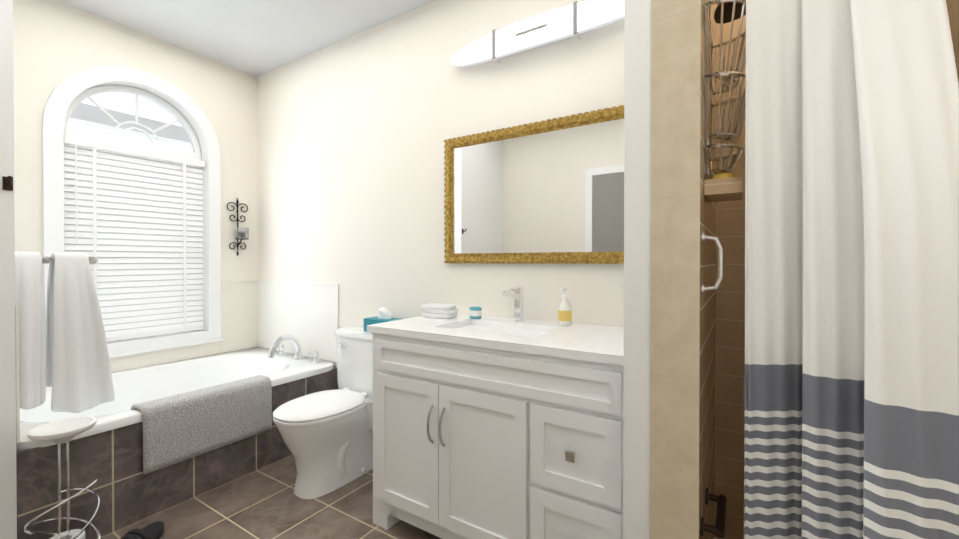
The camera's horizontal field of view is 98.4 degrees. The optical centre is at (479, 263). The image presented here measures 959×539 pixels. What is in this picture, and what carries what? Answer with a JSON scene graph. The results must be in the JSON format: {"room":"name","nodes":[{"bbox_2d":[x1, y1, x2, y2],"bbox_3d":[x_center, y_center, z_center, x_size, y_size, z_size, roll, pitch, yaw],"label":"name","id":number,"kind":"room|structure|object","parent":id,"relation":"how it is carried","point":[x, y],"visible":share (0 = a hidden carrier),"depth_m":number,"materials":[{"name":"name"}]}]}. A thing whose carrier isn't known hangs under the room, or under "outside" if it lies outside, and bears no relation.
{"room":"bathroom","nodes":[
{"label":"bathroom","id":0,"kind":"room"},
{"bbox_2d":[0,0,16,538],"bbox_3d":[-2.396,-0.159,1.490,0.990,2.680,0.810,0,0,32],"label":"wall","id":1,"kind":"structure","parent":0,"point":[8,501],"depth_m":1.55,"materials":[{"name":"white paint"}]},
{"bbox_2d":[2,176,12,190],"bbox_3d":[-1.748,-0.299,1.537,0.048,0.050,0.026,0,0,32],"label":"robe hook","id":2,"kind":"object","parent":1,"relation":"attached to","point":[7,182],"visible":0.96,"depth_m":1.54,"materials":[{"name":"brown metal"}]},
{"bbox_2d":[15,305,19,442],"bbox_3d":[-2.163,0.415,1.831,0.960,0.536,0.008,0,0,32],"label":"wall tile","id":3,"kind":"structure","parent":1,"relation":"attached to","point":[16,306],"depth_m":1.57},
{"bbox_2d":[42,257,97,263],"bbox_3d":[-1.936,-0.011,1.869,0.060,0.058,0.320,0,0,32],"label":"towel rail","id":4,"kind":"object","parent":1,"relation":"attached to","point":[48,260],"visible":0.4,"depth_m":1.86,"materials":[{"name":"silver metal"}]},
{"bbox_2d":[15,251,45,409],"bbox_3d":[-1.984,0.289,1.791,0.177,0.681,0.130,0,0,32],"label":"hanging towel","id":5,"kind":"object","parent":4,"relation":"hanging from","point":[29,293],"visible":0.67,"depth_m":1.77,"materials":[{"name":"white fabric"}]},
{"bbox_2d":[45,252,114,412],"bbox_3d":[-1.883,0.318,1.950,0.178,0.741,0.214,0,0,32],"label":"hanging towel","id":6,"kind":"object","parent":4,"relation":"hanging from","point":[79,379],"visible":0.98,"depth_m":1.89,"materials":[{"name":"white fabric"}]},
{"bbox_2d":[13,0,257,450],"bbox_3d":[-2.518,-0.165,2.361,0.150,2.680,2.450,0,0,32],"label":"wall","id":7,"kind":"structure","parent":0,"point":[56,43],"depth_m":2.60,"materials":[{"name":"paint"}]},
{"bbox_2d":[42,66,223,357],"bbox_3d":[-2.241,-0.336,2.739,0.160,1.829,0.950,0,0,32],"label":"window","id":8,"kind":"structure","parent":7,"relation":"in","point":[65,99],"depth_m":2.74,"materials":[{"name":"white wood"}]},
{"bbox_2d":[64,135,204,341],"bbox_3d":[-2.233,-0.132,2.735,0.059,1.237,0.746,0,0,32],"label":"window blind","id":9,"kind":"object","parent":8,"relation":"attached to","point":[133,220],"visible":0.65,"depth_m":2.72,"materials":[{"name":"white plastic"}]},
{"bbox_2d":[109,280,254,371],"bbox_3d":[-2.192,0.409,2.726,0.011,0.536,1.488,0,0,32],"label":"wall tile","id":10,"kind":"structure","parent":7,"relation":"attached to","point":[237,297],"depth_m":3.14,"materials":[{"name":"beige tile"}]},
{"bbox_2d":[227,198,248,255],"bbox_3d":[-1.835,-0.283,3.182,0.118,0.455,0.160,0,0,32],"label":"candle sconce","id":11,"kind":"object","parent":7,"relation":"attached to","point":[241,233],"visible":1,"depth_m":3.17,"materials":[{"name":"black metal"}]},
{"bbox_2d":[57,0,434,76],"bbox_3d":[-0.726,-1.548,1.302,4.300,0.100,2.600,0,0,32],"label":"ceiling","id":12,"kind":"structure","parent":0,"point":[257,38],"depth_m":2.58,"materials":[{"name":"paint"}]},
{"bbox_2d":[100,455,441,538],"bbox_3d":[-0.726,1.212,1.321,4.300,0.060,2.600,0,0,32],"label":"floor","id":13,"kind":"structure","parent":0,"point":[265,502],"depth_m":1.94,"materials":[{"name":"tile"}]},
{"bbox_2d":[24,417,99,538],"bbox_3d":[-1.611,0.903,1.603,0.210,0.552,0.210,0,0,32],"label":"toilet paper stand","id":14,"kind":"object","parent":13,"relation":"on","point":[60,432],"visible":1,"depth_m":1.60,"materials":[{"name":"silver metal"}]},
{"bbox_2d":[120,521,163,538],"bbox_3d":[-1.425,1.132,1.656,0.203,0.094,0.326,0,0,32],"label":"sandals","id":15,"kind":"object","parent":13,"relation":"on","point":[154,530],"visible":1,"depth_m":1.74,"materials":[{"name":"grey rubber"}]},
{"bbox_2d":[16,334,337,538],"bbox_3d":[-1.773,0.834,2.463,1.000,0.680,1.486,0,0,32],"label":"bathtub","id":16,"kind":"object","parent":13,"relation":"on","point":[106,450],"visible":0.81,"depth_m":2.01,"materials":[{"name":"ceramic"}]},
{"bbox_2d":[130,375,271,474],"bbox_3d":[-1.435,0.810,2.180,0.175,0.297,0.606,0,0,32],"label":"bath mat","id":17,"kind":"object","parent":16,"relation":"on","point":[177,428],"visible":0.96,"depth_m":2.09,"materials":[{"name":"grey fabric"}]},
{"bbox_2d":[273,326,372,498],"bbox_3d":[-0.780,0.790,2.295,0.476,0.771,0.709,0,0,32],"label":"toilet","id":18,"kind":"object","parent":13,"relation":"on","point":[327,436],"visible":0.77,"depth_m":2.17,"materials":[{"name":"white ceramic"}]},
{"bbox_2d":[364,307,400,330],"bbox_3d":[-0.562,0.332,2.449,0.230,0.140,0.116,0,0,32],"label":"tissue box","id":19,"kind":"object","parent":18,"relation":"on","point":[384,314],"visible":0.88,"depth_m":2.43,"materials":[{"name":"teal cardboard"}]},
{"bbox_2d":[367,286,623,538],"bbox_3d":[0.123,0.644,1.782,1.155,1.071,0.600,0,0,32],"label":"bathroom vanity","id":20,"kind":"object","parent":13,"relation":"on","point":[489,427],"visible":1,"depth_m":1.53,"materials":[{"name":"white wood"}]},
{"bbox_2d":[421,303,457,318],"bbox_3d":[-0.209,0.244,2.138,0.184,0.062,0.130,0,0,32],"label":"washcloths","id":21,"kind":"object","parent":20,"relation":"on","point":[437,310],"visible":1,"depth_m":2.09,"materials":[{"name":"white fabric"}]},
{"bbox_2d":[469,307,481,318],"bbox_3d":[-0.020,0.248,2.081,0.063,0.056,0.063,0,0,32],"label":"candle jar","id":22,"kind":"object","parent":20,"relation":"on","point":[475,312],"visible":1,"depth_m":2.06,"materials":[{"name":"teal glass"}]},
{"bbox_2d":[558,288,571,325],"bbox_3d":[0.381,0.194,1.853,0.063,0.166,0.077,0,0,32],"label":"soap dispenser","id":23,"kind":"object","parent":20,"relation":"on","point":[564,313],"visible":1,"depth_m":1.84,"materials":[{"name":"white plastic"}]},
{"bbox_2d":[257,0,624,367],"bbox_3d":[-0.069,-0.165,2.346,4.300,2.680,0.150,0,0,32],"label":"wall","id":24,"kind":"structure","parent":0,"point":[354,132],"depth_m":2.49,"materials":[{"name":"paint"}]},
{"bbox_2d":[255,280,338,361],"bbox_3d":[-1.370,0.406,3.080,0.960,0.536,0.011,0,0,32],"label":"backsplash panel","id":25,"kind":"structure","parent":24,"relation":"attached to","point":[260,313],"depth_m":3.05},
{"bbox_2d":[444,105,623,263],"bbox_3d":[0.281,-0.343,2.011,1.129,0.687,0.034,0,0,32],"label":"mirror","id":26,"kind":"object","parent":24,"relation":"attached to","point":[548,191],"visible":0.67,"depth_m":2.01,"materials":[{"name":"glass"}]},
{"bbox_2d":[451,0,624,67],"bbox_3d":[0.265,-1.097,1.980,1.000,0.141,0.095,0,0,32],"label":"sconce","id":27,"kind":"object","parent":24,"relation":"attached to","point":[575,18],"visible":1,"depth_m":1.93,"materials":[{"name":"white glass"}]},
{"bbox_2d":[623,0,716,538],"bbox_3d":[0.655,-0.158,1.359,0.180,2.680,0.740,0,0,32],"label":"wall","id":28,"kind":"structure","parent":0,"point":[669,363],"depth_m":1.05,"materials":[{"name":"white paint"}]},
{"bbox_2d":[701,231,723,295],"bbox_3d":[0.577,-0.001,1.024,0.046,0.162,0.032,0,0,32],"label":"grab bar","id":29,"kind":"object","parent":28,"relation":"attached to","point":[720,261],"visible":0.94,"depth_m":1.01,"materials":[{"name":"silver metal"}]},
{"bbox_2d":[700,487,726,537],"bbox_3d":[0.625,0.664,1.099,0.051,0.044,0.204,0,0,32],"label":"bar","id":30,"kind":"object","parent":28,"relation":"attached to","point":[718,529],"visible":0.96,"depth_m":1.06,"materials":[{"name":"brown metal"}]},
{"bbox_2d":[704,176,742,201],"bbox_3d":[0.674,-0.202,1.139,0.085,0.040,0.160,0,0,32],"label":"shelf","id":31,"kind":"object","parent":28,"relation":"attached to","point":[722,189],"visible":0.98,"depth_m":1.08,"materials":[{"name":"tile"}]},
{"bbox_2d":[711,173,734,178],"bbox_3d":[0.672,-0.222,1.141,0.056,0.038,0.100,0,0,32],"label":"soap bar","id":32,"kind":"object","parent":31,"relation":"on","point":[722,175],"visible":0.27,"depth_m":1.10,"materials":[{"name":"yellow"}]},
{"bbox_2d":[713,2,745,23],"bbox_3d":[0.692,-0.747,1.125,0.126,0.142,0.110,0,0,32],"label":"shower head","id":33,"kind":"object","parent":28,"relation":"attached to","point":[727,12],"visible":0.54,"depth_m":1.13},
{"bbox_2d":[703,0,745,177],"bbox_3d":[0.688,-0.499,1.129,0.120,0.505,0.258,0,0,32],"label":"caddy","id":34,"kind":"object","parent":33,"relation":"hanging from","point":[730,80],"visible":0.85,"depth_m":1.09,"materials":[{"name":"silver metal"}]},
{"bbox_2d":[715,4,745,538],"bbox_3d":[1.111,-0.159,1.502,0.437,2.680,0.008,0,0,32],"label":"shower wall tile","id":35,"kind":"structure","parent":28,"relation":"attached to","point":[729,376],"depth_m":1.59,"materials":[{"name":"brown tile"}]},
{"bbox_2d":[946,0,958,81],"bbox_3d":[1.240,-0.155,0.987,0.333,2.680,0.740,0,0,32],"label":"wall","id":36,"kind":"structure","parent":0,"point":[953,10],"depth_m":0.81,"materials":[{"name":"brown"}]},
{"label":"outside","id":37,"kind":"structure","parent":0,"visible":0},
{"bbox_2d":[67,90,192,151],"bbox_3d":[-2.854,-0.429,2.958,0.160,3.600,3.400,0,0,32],"label":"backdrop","id":38,"kind":"structure","parent":37,"point":[118,102],"depth_m":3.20,"materials":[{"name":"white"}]},
{"bbox_3d":[0.760,-0.800,0.945,0.434,0.023,0.024,0,0,32],"label":"curtain rod","id":39,"kind":"object","parent":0,"visible":0},
{"bbox_2d":[744,0,958,538],"bbox_3d":[0.727,0.133,0.846,0.310,1.825,0.285,0,0,32],"label":"shower curtain","id":40,"kind":"object","parent":39,"relation":"hanging from","point":[851,393],"visible":1,"depth_m":0.86,"materials":[{"name":"white fabric"}]}
]}

